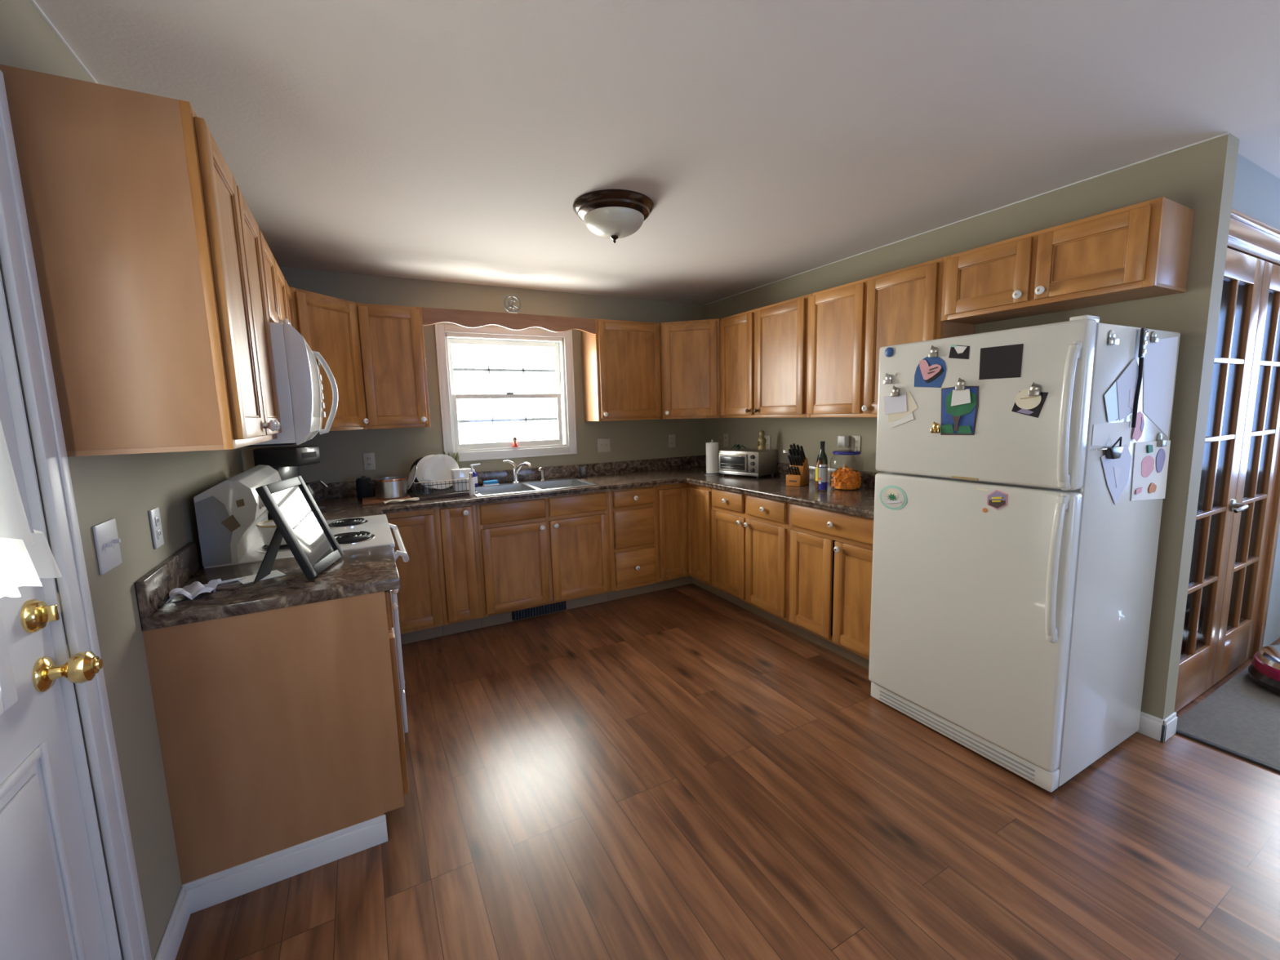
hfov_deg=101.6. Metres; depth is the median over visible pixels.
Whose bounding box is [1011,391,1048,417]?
print
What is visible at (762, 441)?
figurine
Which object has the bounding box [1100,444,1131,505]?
paper sheet
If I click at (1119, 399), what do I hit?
paper sheet
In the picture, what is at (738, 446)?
plant sprig
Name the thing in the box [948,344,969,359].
print
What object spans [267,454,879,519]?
countertop
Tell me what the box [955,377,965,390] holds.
clip
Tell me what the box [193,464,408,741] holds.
electric stove
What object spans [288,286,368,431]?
upper cabinet
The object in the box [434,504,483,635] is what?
base cabinet
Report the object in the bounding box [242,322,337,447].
microwave
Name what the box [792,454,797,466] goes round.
kitchen knife
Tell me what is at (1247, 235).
trim
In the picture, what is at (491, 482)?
sponge
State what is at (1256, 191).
wall
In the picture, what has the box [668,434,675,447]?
wall outlet
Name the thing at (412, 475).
plate
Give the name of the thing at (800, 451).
kitchen knife
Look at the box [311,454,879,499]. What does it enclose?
backsplash
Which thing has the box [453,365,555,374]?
grille
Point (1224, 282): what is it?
wall
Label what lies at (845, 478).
snacks
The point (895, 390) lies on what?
clip
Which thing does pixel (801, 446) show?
kitchen knife
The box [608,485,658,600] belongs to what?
base cabinet
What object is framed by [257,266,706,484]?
wall
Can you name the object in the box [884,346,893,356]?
round magnet
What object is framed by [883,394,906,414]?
slip
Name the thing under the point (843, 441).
plug
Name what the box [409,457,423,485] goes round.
lid
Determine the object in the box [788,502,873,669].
base cabinet
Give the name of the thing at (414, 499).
cloth
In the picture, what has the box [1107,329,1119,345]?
clip
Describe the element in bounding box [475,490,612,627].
base cabinet
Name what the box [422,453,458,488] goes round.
dinner plate
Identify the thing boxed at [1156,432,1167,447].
clip
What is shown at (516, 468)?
faucet
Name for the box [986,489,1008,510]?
magnet
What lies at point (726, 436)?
wall outlet
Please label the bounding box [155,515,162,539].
socket
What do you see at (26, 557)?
door curtain
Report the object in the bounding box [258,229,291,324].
upper cabinet
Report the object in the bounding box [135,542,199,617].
backsplash
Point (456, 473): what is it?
plastic container
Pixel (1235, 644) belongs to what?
door
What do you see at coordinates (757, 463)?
toaster oven
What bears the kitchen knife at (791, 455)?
in the knife block
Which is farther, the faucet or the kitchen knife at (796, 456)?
the faucet
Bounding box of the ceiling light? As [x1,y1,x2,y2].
[572,189,653,243]
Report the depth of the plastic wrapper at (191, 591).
1.60 m
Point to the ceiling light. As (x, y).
(614, 215)
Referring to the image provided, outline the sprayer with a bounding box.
[537,466,546,480]
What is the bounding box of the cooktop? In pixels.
[204,514,395,568]
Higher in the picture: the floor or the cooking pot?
the cooking pot
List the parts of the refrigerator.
door, tape strip, freezer door, handle, handle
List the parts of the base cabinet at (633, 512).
drawer, drawer, drawer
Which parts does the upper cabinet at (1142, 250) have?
door, knob, knob, door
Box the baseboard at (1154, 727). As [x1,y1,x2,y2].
[1136,711,1177,742]
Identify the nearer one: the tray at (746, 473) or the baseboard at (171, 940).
the baseboard at (171, 940)
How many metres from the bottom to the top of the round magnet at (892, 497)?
0.110 m
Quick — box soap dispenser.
[470,463,479,486]
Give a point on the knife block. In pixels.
(793, 480)
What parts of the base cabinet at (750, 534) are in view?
drawer, door, knob, knob, door, drawer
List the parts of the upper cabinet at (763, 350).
door, door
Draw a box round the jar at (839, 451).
[829,449,862,489]
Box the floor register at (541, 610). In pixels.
[512,600,566,620]
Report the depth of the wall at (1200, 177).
2.18 m
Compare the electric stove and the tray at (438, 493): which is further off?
the tray at (438, 493)
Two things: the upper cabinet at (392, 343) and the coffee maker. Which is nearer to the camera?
the coffee maker
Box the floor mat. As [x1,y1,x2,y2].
[1175,642,1279,773]
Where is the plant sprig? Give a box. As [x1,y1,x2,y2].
[731,444,746,449]
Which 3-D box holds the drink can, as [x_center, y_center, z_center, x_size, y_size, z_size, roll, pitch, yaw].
[1.143,-0.014,3.262,0.055,0.168,0.054,-5,8,-28]
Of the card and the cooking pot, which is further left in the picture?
the cooking pot
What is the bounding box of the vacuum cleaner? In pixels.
[1248,644,1279,695]
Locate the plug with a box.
[837,435,849,447]
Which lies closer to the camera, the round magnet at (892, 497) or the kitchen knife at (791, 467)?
the round magnet at (892, 497)
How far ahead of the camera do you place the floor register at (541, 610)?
3.73 m
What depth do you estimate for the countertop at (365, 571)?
1.65 m
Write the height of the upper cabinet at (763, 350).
0.776 m
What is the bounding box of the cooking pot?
[368,475,408,499]
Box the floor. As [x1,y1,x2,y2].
[175,583,1279,959]
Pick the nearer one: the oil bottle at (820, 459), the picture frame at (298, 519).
the picture frame at (298, 519)
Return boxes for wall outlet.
[148,506,164,549]
[362,453,375,470]
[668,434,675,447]
[723,433,728,447]
[764,435,770,448]
[851,435,861,450]
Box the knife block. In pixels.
[786,457,809,486]
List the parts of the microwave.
door, control panel, handle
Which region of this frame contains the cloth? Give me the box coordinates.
[382,497,419,503]
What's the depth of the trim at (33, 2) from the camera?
2.17 m
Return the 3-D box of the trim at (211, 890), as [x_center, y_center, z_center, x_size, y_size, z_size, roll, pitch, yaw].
[-1.105,1.213,1.661,0.540,0.095,0.014,-5,8,-28]
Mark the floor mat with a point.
(1241, 718)
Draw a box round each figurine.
[511,436,518,447]
[756,430,766,449]
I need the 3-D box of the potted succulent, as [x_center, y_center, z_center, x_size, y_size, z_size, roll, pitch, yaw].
[-1.366,-0.074,3.801,0.104,0.277,0.103,-5,8,-28]
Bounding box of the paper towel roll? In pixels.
[703,439,721,475]
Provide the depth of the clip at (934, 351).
2.12 m
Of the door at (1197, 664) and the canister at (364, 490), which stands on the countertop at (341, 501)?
the canister at (364, 490)
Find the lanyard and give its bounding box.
[1131,327,1148,427]
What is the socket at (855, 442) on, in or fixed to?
attached to the wall outlet at (855, 440)
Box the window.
[434,322,577,461]
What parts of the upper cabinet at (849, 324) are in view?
door, knob, door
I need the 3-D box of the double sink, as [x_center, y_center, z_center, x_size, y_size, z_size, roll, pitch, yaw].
[-0.803,0.131,3.843,0.875,0.179,0.549,-5,8,-28]
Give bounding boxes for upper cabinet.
[0,64,281,457]
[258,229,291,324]
[284,279,295,328]
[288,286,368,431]
[355,302,431,429]
[581,318,662,421]
[660,318,720,418]
[720,294,808,417]
[806,257,974,417]
[940,196,1194,324]
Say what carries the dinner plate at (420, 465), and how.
in the dish rack
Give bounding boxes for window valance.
[421,306,595,334]
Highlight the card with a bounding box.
[914,356,946,387]
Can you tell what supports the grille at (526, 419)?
attached to the window
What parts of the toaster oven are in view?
door handle, door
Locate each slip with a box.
[237,569,285,584]
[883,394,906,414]
[888,391,918,422]
[890,412,913,428]
[951,388,970,406]
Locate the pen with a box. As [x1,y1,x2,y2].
[203,577,245,586]
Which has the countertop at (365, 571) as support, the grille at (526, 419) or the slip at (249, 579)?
the slip at (249, 579)
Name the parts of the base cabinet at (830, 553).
door, knob, drawer, knob, door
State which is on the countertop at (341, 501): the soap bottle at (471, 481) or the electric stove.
the soap bottle at (471, 481)
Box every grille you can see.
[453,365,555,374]
[457,415,557,424]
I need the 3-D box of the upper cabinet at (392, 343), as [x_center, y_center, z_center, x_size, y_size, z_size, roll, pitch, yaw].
[-1.641,-0.735,3.461,0.389,0.776,0.350,-5,8,-28]
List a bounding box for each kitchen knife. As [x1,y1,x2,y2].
[786,466,791,474]
[787,454,792,465]
[790,454,795,466]
[790,466,795,474]
[791,447,795,455]
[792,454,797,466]
[792,466,797,475]
[795,455,800,466]
[795,466,800,475]
[797,455,803,466]
[798,449,804,462]
[800,445,805,459]
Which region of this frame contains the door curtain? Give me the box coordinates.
[0,419,62,597]
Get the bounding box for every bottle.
[468,472,475,495]
[471,471,477,486]
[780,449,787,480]
[815,457,822,488]
[816,440,827,466]
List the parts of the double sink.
bowl, bowl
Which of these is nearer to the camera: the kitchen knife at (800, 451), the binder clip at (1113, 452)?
the binder clip at (1113, 452)
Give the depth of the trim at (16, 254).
1.07 m
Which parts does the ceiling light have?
lamp shade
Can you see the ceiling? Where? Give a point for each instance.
(769, 141)
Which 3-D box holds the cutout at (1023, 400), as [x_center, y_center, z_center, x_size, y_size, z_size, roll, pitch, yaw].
[1.371,-0.286,1.845,0.003,0.072,0.082,-5,8,-28]
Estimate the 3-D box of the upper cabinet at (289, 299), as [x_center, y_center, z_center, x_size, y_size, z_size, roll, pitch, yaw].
[-1.915,-0.623,2.654,0.350,0.776,0.304,-5,8,-28]
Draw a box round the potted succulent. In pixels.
[444,451,458,488]
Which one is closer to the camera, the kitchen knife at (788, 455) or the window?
the kitchen knife at (788, 455)
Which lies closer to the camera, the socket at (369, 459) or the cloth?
the cloth
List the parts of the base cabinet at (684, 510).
door, door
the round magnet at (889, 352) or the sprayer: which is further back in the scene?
the sprayer
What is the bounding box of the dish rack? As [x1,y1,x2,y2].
[408,478,478,499]
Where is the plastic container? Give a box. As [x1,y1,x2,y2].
[450,467,471,491]
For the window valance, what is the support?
attached to the upper cabinet at (392, 343)
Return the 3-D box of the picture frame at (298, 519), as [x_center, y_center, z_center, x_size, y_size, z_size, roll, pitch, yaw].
[-1.197,0.158,1.821,0.184,0.318,0.300,-3,8,-12]
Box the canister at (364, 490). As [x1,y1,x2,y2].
[355,475,373,500]
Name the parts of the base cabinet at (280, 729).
drawer, knob, knob, door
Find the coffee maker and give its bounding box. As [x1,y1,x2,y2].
[253,445,327,518]
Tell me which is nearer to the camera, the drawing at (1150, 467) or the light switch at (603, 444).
the drawing at (1150, 467)
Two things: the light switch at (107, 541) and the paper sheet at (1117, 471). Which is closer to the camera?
the light switch at (107, 541)
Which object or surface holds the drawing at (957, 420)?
attached to the refrigerator
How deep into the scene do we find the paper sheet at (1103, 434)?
1.83 m
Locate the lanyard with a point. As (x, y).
(1144, 331)
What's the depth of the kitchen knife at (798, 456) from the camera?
3.48 m
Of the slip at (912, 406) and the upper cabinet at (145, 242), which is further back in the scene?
the slip at (912, 406)
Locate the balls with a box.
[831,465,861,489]
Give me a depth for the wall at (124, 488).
1.35 m
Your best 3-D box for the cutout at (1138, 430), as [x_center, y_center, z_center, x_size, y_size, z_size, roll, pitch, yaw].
[1.831,-0.196,1.915,0.091,0.111,0.003,-5,8,-28]
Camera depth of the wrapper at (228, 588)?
1.65 m
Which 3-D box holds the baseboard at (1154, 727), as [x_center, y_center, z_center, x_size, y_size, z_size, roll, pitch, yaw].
[1.690,0.931,3.266,0.128,0.095,2.395,-5,8,-28]
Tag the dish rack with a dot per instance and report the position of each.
(446, 492)
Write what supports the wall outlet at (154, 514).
attached to the wall at (124, 488)
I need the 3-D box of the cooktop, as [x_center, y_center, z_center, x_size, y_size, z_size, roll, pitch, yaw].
[-1.489,0.263,2.379,0.635,0.023,0.759,-5,8,-28]
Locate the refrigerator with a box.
[868,315,1180,792]
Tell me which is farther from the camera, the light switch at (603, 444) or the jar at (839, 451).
the light switch at (603, 444)
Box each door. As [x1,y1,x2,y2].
[0,352,109,959]
[1173,247,1264,712]
[1212,261,1279,685]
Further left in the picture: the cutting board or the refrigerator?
the cutting board
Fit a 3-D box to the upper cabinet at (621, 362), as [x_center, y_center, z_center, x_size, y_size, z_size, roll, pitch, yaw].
[-0.133,-0.879,4.263,0.582,0.776,0.350,-5,8,-28]
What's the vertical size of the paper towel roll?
0.288 m
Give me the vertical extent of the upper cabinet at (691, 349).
0.776 m
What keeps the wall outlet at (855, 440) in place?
attached to the wall at (1200, 177)
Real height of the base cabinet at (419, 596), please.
0.873 m
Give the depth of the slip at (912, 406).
2.25 m
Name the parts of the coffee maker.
badge panel, carafe handle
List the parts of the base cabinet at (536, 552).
drawer, door, knob, drawer, door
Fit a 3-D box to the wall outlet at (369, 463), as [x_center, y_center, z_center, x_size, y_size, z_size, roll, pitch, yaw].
[-1.869,-0.128,3.603,0.072,0.118,0.009,-5,8,-28]
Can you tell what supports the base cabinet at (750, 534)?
on the floor
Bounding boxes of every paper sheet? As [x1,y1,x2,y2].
[1091,421,1131,447]
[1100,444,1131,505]
[1103,357,1138,422]
[1142,336,1177,436]
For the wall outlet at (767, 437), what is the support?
attached to the wall at (1200, 177)
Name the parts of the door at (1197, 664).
handle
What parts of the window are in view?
sash, sash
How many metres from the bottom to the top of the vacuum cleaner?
0.270 m
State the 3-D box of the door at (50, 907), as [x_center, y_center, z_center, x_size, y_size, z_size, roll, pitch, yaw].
[-0.968,0.356,0.682,0.128,2.020,0.906,-5,8,-28]
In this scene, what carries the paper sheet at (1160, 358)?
attached to the refrigerator
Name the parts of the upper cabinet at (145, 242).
frame, door, door, knob, knob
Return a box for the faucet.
[502,459,531,483]
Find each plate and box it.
[407,465,417,489]
[416,454,434,488]
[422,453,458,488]
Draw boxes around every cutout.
[1014,388,1041,409]
[1132,411,1144,441]
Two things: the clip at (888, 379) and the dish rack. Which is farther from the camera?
the dish rack
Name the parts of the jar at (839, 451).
lid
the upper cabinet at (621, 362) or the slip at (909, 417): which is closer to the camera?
the slip at (909, 417)
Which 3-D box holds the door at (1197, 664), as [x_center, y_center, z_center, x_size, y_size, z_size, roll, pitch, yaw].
[2.565,0.048,2.315,0.591,2.023,0.093,-5,8,-28]
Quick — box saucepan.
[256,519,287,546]
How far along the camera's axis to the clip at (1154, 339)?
1.90 m
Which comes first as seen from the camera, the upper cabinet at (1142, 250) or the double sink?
the upper cabinet at (1142, 250)
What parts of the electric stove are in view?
control panel, control knob, oven door, oven handle, storage drawer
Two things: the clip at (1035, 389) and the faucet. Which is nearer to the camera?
the clip at (1035, 389)
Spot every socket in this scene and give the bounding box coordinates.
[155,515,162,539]
[366,456,372,466]
[853,440,857,449]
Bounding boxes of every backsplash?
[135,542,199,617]
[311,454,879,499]
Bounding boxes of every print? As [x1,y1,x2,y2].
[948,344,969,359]
[978,343,1023,379]
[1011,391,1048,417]
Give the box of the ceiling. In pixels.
[34,0,1279,304]
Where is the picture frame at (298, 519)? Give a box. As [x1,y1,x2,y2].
[253,475,343,583]
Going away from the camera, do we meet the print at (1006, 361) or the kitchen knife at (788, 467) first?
the print at (1006, 361)
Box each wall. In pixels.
[0,0,257,959]
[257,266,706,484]
[704,132,1239,719]
[1186,280,1242,607]
[1231,153,1279,647]
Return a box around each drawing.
[940,386,978,435]
[1130,440,1170,501]
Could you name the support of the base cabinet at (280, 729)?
on the floor
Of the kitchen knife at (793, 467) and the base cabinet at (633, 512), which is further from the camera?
the base cabinet at (633, 512)
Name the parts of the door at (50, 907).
lite frame, strike plate, knob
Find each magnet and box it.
[880,485,906,510]
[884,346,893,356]
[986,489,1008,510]
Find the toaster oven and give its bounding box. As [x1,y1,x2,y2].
[719,448,777,479]
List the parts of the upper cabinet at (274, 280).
door, door, knob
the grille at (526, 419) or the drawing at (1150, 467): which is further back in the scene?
the grille at (526, 419)
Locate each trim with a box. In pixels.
[0,70,151,959]
[30,0,1228,305]
[182,814,387,913]
[1226,208,1279,658]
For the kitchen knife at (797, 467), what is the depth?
3.48 m
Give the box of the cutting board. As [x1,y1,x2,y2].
[362,493,411,505]
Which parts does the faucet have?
lever, spout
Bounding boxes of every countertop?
[135,542,400,631]
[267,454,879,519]
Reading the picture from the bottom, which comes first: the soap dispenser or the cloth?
the cloth
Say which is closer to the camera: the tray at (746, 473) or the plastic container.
the plastic container
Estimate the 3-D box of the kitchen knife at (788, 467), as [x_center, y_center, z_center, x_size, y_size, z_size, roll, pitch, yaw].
[1.012,-0.063,3.527,0.020,0.067,0.055,5,10,40]
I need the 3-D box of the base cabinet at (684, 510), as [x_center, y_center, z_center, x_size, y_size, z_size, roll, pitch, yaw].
[0.463,0.420,4.416,0.889,0.873,0.911,-5,8,-28]
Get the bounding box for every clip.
[883,373,892,384]
[890,385,899,396]
[928,345,938,357]
[930,421,940,433]
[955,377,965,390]
[1028,382,1040,395]
[1095,436,1124,459]
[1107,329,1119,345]
[1150,330,1159,342]
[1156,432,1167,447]
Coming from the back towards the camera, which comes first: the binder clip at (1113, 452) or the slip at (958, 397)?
the slip at (958, 397)
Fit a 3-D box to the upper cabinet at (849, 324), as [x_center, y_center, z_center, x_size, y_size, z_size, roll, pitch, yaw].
[1.393,-0.758,3.037,0.350,0.776,0.871,-5,8,-28]
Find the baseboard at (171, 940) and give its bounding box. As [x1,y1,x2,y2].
[154,886,191,959]
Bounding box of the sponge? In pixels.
[483,480,498,486]
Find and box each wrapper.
[166,577,221,602]
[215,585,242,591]
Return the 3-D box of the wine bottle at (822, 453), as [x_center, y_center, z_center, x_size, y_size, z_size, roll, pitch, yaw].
[1.232,-0.115,3.527,0.073,0.296,0.073,-5,8,-28]
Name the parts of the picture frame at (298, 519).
easel leg, picture pane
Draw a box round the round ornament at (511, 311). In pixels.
[503,294,520,313]
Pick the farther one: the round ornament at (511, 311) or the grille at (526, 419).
the grille at (526, 419)
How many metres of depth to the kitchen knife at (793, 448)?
3.50 m
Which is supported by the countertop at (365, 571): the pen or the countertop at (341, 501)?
the pen
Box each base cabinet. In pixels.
[142,588,408,884]
[383,508,443,644]
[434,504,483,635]
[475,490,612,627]
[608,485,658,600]
[653,482,720,596]
[711,487,796,634]
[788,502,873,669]
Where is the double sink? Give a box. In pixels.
[473,477,599,497]
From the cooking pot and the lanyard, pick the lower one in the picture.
the cooking pot
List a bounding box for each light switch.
[92,518,122,574]
[597,438,610,453]
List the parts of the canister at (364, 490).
lid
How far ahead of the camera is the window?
4.02 m
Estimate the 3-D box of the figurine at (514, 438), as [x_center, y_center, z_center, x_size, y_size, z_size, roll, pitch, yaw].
[-0.978,-0.298,4.077,0.048,0.078,0.048,-5,8,-28]
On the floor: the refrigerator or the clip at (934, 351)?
the refrigerator
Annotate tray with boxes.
[408,488,478,499]
[719,470,758,476]
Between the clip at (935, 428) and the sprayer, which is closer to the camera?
the clip at (935, 428)
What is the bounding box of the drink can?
[817,464,827,491]

